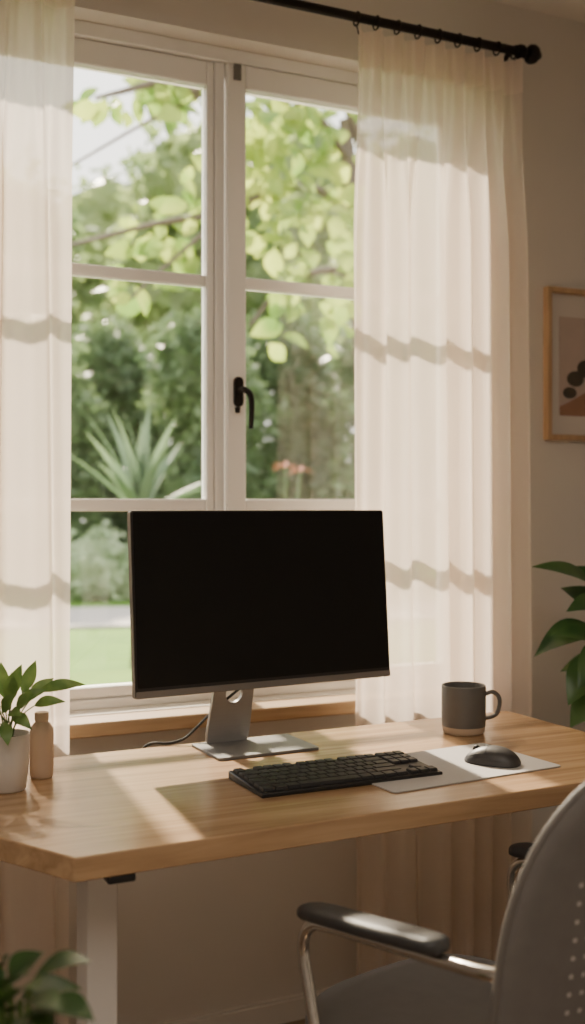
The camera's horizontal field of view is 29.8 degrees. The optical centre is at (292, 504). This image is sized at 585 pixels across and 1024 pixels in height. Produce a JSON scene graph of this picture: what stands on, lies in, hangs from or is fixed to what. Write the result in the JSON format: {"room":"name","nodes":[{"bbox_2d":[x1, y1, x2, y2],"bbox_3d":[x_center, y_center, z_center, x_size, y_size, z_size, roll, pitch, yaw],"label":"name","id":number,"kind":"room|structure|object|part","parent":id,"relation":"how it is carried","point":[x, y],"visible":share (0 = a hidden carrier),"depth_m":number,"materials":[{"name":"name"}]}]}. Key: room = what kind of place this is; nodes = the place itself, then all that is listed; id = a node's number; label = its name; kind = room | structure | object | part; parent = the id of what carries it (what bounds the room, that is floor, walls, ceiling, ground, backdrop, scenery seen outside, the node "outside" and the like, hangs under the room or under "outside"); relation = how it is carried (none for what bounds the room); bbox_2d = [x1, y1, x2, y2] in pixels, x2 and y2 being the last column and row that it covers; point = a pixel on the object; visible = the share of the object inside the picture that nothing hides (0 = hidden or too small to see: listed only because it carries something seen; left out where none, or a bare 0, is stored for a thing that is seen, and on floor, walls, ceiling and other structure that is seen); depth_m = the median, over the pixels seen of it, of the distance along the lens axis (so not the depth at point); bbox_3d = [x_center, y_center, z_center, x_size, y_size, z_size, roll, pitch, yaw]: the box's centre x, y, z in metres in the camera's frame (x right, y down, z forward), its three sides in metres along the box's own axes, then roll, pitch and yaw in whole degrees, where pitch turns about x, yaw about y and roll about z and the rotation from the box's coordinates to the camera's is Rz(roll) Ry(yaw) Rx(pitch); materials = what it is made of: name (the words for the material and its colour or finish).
{"room":"home office","nodes":[
{"label":"home office","id":0,"kind":"room"},
{"bbox_2d":[283,1019,304,1023],"bbox_3d":[0.542,1.340,0.612,4.900,0.100,4.650,0,0,-25],"label":"floor","id":1,"kind":"structure","parent":0,"point":[302,1021],"depth_m":2.74,"materials":[{"name":"brown wood"}]},
{"bbox_2d":[0,950,94,1023],"bbox_3d":[-0.293,0.866,1.118,0.220,0.849,0.224,0,0,5],"label":"potted plant","id":2,"kind":"object","parent":1,"relation":"on","point":[42,992],"visible":1,"depth_m":1.09,"materials":[{"name":"green plant"}]},
{"bbox_2d":[0,711,584,1023],"bbox_3d":[0.048,0.885,2.007,1.321,0.810,0.637,0,0,-25],"label":"desk","id":3,"kind":"object","parent":1,"relation":"on","point":[103,819],"visible":0.83,"depth_m":1.76,"materials":[{"name":"brown wood"}]},
{"bbox_2d":[30,711,53,779],"bbox_3d":[-0.442,0.422,1.939,0.042,0.115,0.042,0,0,-25],"label":"bottle","id":4,"kind":"object","parent":3,"relation":"on","point":[42,732],"visible":0.98,"depth_m":1.92,"materials":[{"name":"beige ceramic"}]},
{"bbox_2d":[0,660,84,793],"bbox_3d":[-0.450,0.372,1.836,0.189,0.215,0.101,0,0,6],"label":"potted plant","id":5,"kind":"object","parent":3,"relation":"on","point":[14,743],"visible":1,"depth_m":1.83,"materials":[{"name":"green plant"}]},
{"bbox_3d":[-0.479,0.432,1.852,0.073,0.096,0.073,0,0,-25],"label":"pot","id":6,"kind":"part","parent":5,"relation":"part of","materials":[{"name":"beige ceramic"}]},
{"bbox_3d":[-0.308,0.902,1.732,0.049,0.716,0.068,0,0,-25],"label":"leg","id":7,"kind":"part","parent":3,"relation":"part of","materials":[{"name":"white metal"}]},
{"bbox_2d":[127,510,389,760],"bbox_3d":[-0.062,0.245,2.179,0.562,0.469,0.145,0,0,-27],"label":"computer monitor","id":8,"kind":"object","parent":3,"relation":"on","point":[245,601],"visible":1,"depth_m":2.14,"materials":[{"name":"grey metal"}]},
{"bbox_2d":[142,690,238,747],"bbox_3d":[-0.129,0.437,2.255,0.362,0.246,0.092,0,0,-14],"label":"power cable","id":9,"kind":"object","parent":8,"relation":"attached to","point":[235,691],"visible":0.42,"depth_m":2.21,"materials":[{"name":"black plastic"}]},
{"bbox_2d":[372,743,559,792],"bbox_3d":[0.276,0.478,2.019,0.375,0.002,0.225,0,0,-30],"label":"desk mat","id":10,"kind":"object","parent":3,"relation":"on","point":[450,760],"visible":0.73,"depth_m":1.99,"materials":[{"name":"grey fabric"}]},
{"bbox_2d":[228,750,442,797],"bbox_3d":[0.077,0.471,1.939,0.350,0.019,0.148,0,0,-25],"label":"keyboard","id":11,"kind":"object","parent":10,"relation":"on","point":[275,780],"visible":1,"depth_m":1.91,"materials":[{"name":"black plastic"}]},
{"bbox_2d":[464,745,520,767],"bbox_3d":[0.370,0.461,2.035,0.106,0.032,0.062,0,0,29],"label":"computer mouse","id":12,"kind":"object","parent":10,"relation":"on","point":[486,755],"visible":1,"depth_m":2.01,"materials":[{"name":"plastic"}]},
{"bbox_2d":[441,681,501,736],"bbox_3d":[0.373,0.429,2.325,0.120,0.101,0.093,0,0,-25],"label":"mug","id":13,"kind":"object","parent":3,"relation":"on","point":[463,703],"visible":1,"depth_m":2.28,"materials":[{"name":"grey ceramic"}]},
{"bbox_3d":[0.423,0.422,2.320,0.038,0.065,0.009,0,0,0],"label":"handle","id":14,"kind":"part","parent":13,"relation":"part of","materials":[{"name":"grey ceramic"}]},
{"bbox_2d":[297,782,584,1023],"bbox_3d":[0.283,0.786,1.574,0.577,1.008,0.621,0,0,-38],"label":"office chair","id":15,"kind":"object","parent":1,"relation":"on","point":[537,974],"visible":1,"depth_m":1.29,"materials":[{"name":"grey fabric"}]},
{"bbox_3d":[0.257,0.773,1.606,0.404,0.063,0.440,0,0,-38],"label":"seat","id":16,"kind":"part","parent":15,"relation":"part of","materials":[{"name":"grey fabric"}]},
{"bbox_3d":[0.436,0.572,1.376,0.466,0.580,0.110,0,0,-38],"label":"frame","id":17,"kind":"part","parent":15,"relation":"part of","materials":[{"name":"plastic"}]},
{"bbox_3d":[0.437,0.572,1.375,0.456,0.570,0.116,0,0,-38],"label":"backrest","id":18,"kind":"part","parent":15,"relation":"part of","materials":[{"name":"plastic"}]},
{"bbox_2d":[532,561,584,727],"bbox_3d":[0.872,0.685,2.707,0.575,1.210,0.419,0,0,-43],"label":"potted plant","id":19,"kind":"object","parent":1,"relation":"on","point":[565,631],"visible":0.83,"depth_m":2.64,"materials":[{"name":"green plant"}]},
{"bbox_2d":[69,0,584,1023],"bbox_3d":[-0.408,-0.045,2.651,4.700,2.670,0.150,0,0,-25],"label":"wall","id":20,"kind":"structure","parent":0,"point":[209,936],"depth_m":2.80,"materials":[{"name":"paint"}]},
{"bbox_2d":[69,20,357,739],"bbox_3d":[-0.149,-0.312,2.716,1.545,1.665,0.220,0,0,-25],"label":"window","id":21,"kind":"structure","parent":20,"relation":"in","point":[225,76],"depth_m":2.75,"materials":[{"name":"white paint"}]},
{"bbox_3d":[-0.503,-0.324,2.631,0.658,1.569,0.040,0,0,-25],"label":"sash","id":22,"kind":"part","parent":21,"relation":"part of","materials":[{"name":"clear glass"}]},
{"bbox_3d":[-0.142,0.503,2.700,1.545,0.033,0.185,0,0,-25],"label":"sill","id":23,"kind":"part","parent":21,"relation":"part of","materials":[{"name":"brown wood"}]},
{"bbox_3d":[-0.135,-0.284,2.758,0.026,0.075,0.008,0,0,-25],"label":"handle","id":24,"kind":"part","parent":21,"relation":"part of","materials":[{"name":"black metal"}]},
{"bbox_3d":[-0.120,-0.242,2.734,0.054,0.107,0.026,0,0,39],"label":"lever","id":25,"kind":"part","parent":21,"relation":"part of","materials":[{"name":"black metal"}]},
{"bbox_3d":[0.138,-0.324,2.914,0.683,1.569,0.044,0,0,-25],"label":"sash","id":26,"kind":"part","parent":21,"relation":"part of","materials":[{"name":"clear glass"}]},
{"bbox_2d":[154,987,328,1023],"bbox_3d":[-0.374,1.258,2.577,4.700,0.063,0.012,0,0,-25],"label":"baseboard","id":27,"kind":"structure","parent":20,"relation":"attached to","point":[290,1008],"depth_m":2.71,"materials":[{"name":"paint"}]},
{"bbox_2d":[252,0,541,64],"bbox_3d":[-0.351,-1.165,2.503,2.169,0.096,0.164,0,0,-25],"label":"curtain rod","id":28,"kind":"object","parent":20,"relation":"attached to","point":[531,54],"visible":0.96,"depth_m":2.73,"materials":[{"name":"black metal"}]},
{"bbox_2d":[0,0,74,1023],"bbox_3d":[-0.749,0.030,2.261,0.594,2.460,0.093,0,0,-25],"label":"curtain","id":29,"kind":"object","parent":28,"relation":"hanging from","point":[37,36],"visible":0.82,"depth_m":2.33,"materials":[{"name":"fabric"}]},
{"bbox_2d":[353,11,531,974],"bbox_3d":[0.375,0.029,2.775,0.505,2.462,0.099,0,0,-23],"label":"curtain","id":30,"kind":"object","parent":28,"relation":"hanging from","point":[441,274],"visible":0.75,"depth_m":2.77,"materials":[{"name":"fabric"}]},
{"bbox_2d":[543,286,584,440],"bbox_3d":[0.862,-0.397,3.148,0.340,0.429,0.022,0,0,-25],"label":"framed picture","id":31,"kind":"object","parent":20,"relation":"attached to","point":[563,308],"visible":1,"depth_m":3.10,"materials":[{"name":"brown wood"}]},
{"bbox_2d":[559,316,584,416],"bbox_3d":[0.861,-0.392,3.150,0.240,0.279,0.002,0,0,-25],"label":"print","id":32,"kind":"object","parent":31,"relation":"attached to","point":[571,328],"depth_m":3.12},
{"bbox_2d":[489,0,584,22],"bbox_3d":[0.542,-1.430,0.612,4.900,0.100,4.650,0,0,-25],"label":"ceiling","id":33,"kind":"structure","parent":0,"point":[568,9],"depth_m":3.04,"materials":[{"name":"paint"}]},
{"label":"outside","id":34,"kind":"structure","parent":0,"visible":0},
{"bbox_2d":[70,594,131,685],"bbox_3d":[-8.711,1.305,30.512,70.000,0.130,57.330,0,0,-25],"label":"lawn","id":35,"kind":"structure","parent":34,"point":[97,656],"depth_m":9.25,"materials":[{"name":"green plant"}]},
{"bbox_2d":[71,208,108,355],"bbox_3d":[-6.293,-3.297,24.177,5.260,9.092,3.327,0,0,-25],"label":"tree","id":36,"kind":"object","parent":35,"relation":"on","point":[77,229],"visible":0.03,"depth_m":24.75,"materials":[{"name":"green plant"}]},
{"bbox_2d":[70,338,127,542],"bbox_3d":[-3.571,-0.650,15.988,2.450,4.287,2.139,0,0,-25],"label":"shrub","id":37,"kind":"object","parent":35,"relation":"on","point":[83,480],"visible":0.17,"depth_m":15.95,"materials":[{"name":"green plant"}]},
{"bbox_2d":[70,606,129,629],"bbox_3d":[0.476,1.229,12.600,10.742,0.042,2.052,0,0,-13],"label":"garden path","id":38,"kind":"structure","parent":35,"relation":"on","point":[80,617],"depth_m":11.81,"materials":[{"name":"concrete"}]},
{"bbox_2d":[70,520,129,601],"bbox_3d":[-2.298,0.813,14.376,2.024,1.223,1.173,0,0,-25],"label":"flowering shrub","id":39,"kind":"object","parent":35,"relation":"on","point":[99,566],"visible":0.49,"depth_m":14.07,"materials":[{"name":"green plant"}]},
{"bbox_2d":[72,158,151,352],"bbox_3d":[-4.742,-4.297,31.100,6.746,11.092,4.357,0,0,-25],"label":"tree","id":40,"kind":"object","parent":35,"relation":"on","point":[96,203],"visible":0.06,"depth_m":29.84,"materials":[{"name":"green plant"}]},
{"bbox_2d":[71,309,173,547],"bbox_3d":[-2.648,-0.859,18.191,2.522,4.646,1.951,0,0,-36],"label":"shrub","id":41,"kind":"object","parent":35,"relation":"on","point":[116,375],"visible":0.42,"depth_m":17.60,"materials":[{"name":"green plant"}]},
{"bbox_2d":[71,404,201,666],"bbox_3d":[-1.110,0.210,8.325,1.277,2.072,1.368,0,0,35],"label":"yucca plant","id":42,"kind":"object","parent":35,"relation":"on","point":[140,478],"visible":0.52,"depth_m":8.34,"materials":[{"name":"green plant"}]},
{"bbox_2d":[99,118,317,360],"bbox_3d":[-1.786,-3.756,24.147,5.409,10.008,3.392,0,0,-25],"label":"tree","id":43,"kind":"object","parent":35,"relation":"on","point":[171,156],"visible":0.24,"depth_m":23.06,"materials":[{"name":"green plant"}]},
{"bbox_2d":[134,305,292,498],"bbox_3d":[-1.138,-0.770,16.084,2.429,4.327,2.175,0,0,-25],"label":"shrub","id":44,"kind":"object","parent":35,"relation":"on","point":[176,374],"visible":0.47,"depth_m":15.57,"materials":[{"name":"green plant"}]},
{"bbox_2d":[72,77,357,360],"bbox_3d":[-0.400,-0.854,6.991,2.176,4.199,0.945,0,0,-3],"label":"broadleaf tree","id":45,"kind":"object","parent":35,"relation":"on","point":[169,104],"visible":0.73,"depth_m":6.89,"materials":[{"name":"green plant"}]},
{"bbox_2d":[274,462,309,498],"bbox_3d":[-0.024,0.416,10.500,0.697,1.649,0.699,0,0,-25],"label":"flowering plant","id":46,"kind":"object","parent":35,"relation":"on","point":[284,463],"visible":0.14,"depth_m":10.40,"materials":[{"name":"green plant"}]},
{"bbox_2d":[246,302,353,498],"bbox_3d":[0.226,-0.939,18.144,2.411,4.735,2.035,0,0,-25],"label":"shrub","id":47,"kind":"object","parent":35,"relation":"on","point":[308,438],"visible":0.52,"depth_m":17.63,"materials":[{"name":"green plant"}]},
{"bbox_2d":[246,107,355,353],"bbox_3d":[0.483,-6.600,37.932,8.293,15.695,5.612,0,0,-25],"label":"tree","id":48,"kind":"object","parent":35,"relation":"on","point":[319,243],"visible":0.12,"depth_m":36.84,"materials":[{"name":"green plant"}]},
{"bbox_2d":[311,316,354,498],"bbox_3d":[1.462,-0.796,16.053,2.442,4.381,2.102,0,0,-25],"label":"shrub","id":49,"kind":"object","parent":35,"relation":"on","point":[344,392],"visible":0.14,"depth_m":15.65,"materials":[{"name":"green plant"}]},
{"bbox_2d":[316,185,350,341],"bbox_3d":[3.228,-4.269,28.055,5.983,11.034,3.957,0,0,-25],"label":"tree","id":50,"kind":"object","parent":35,"relation":"on","point":[341,278],"visible":0.02,"depth_m":26.82,"materials":[{"name":"green plant"}]}
]}

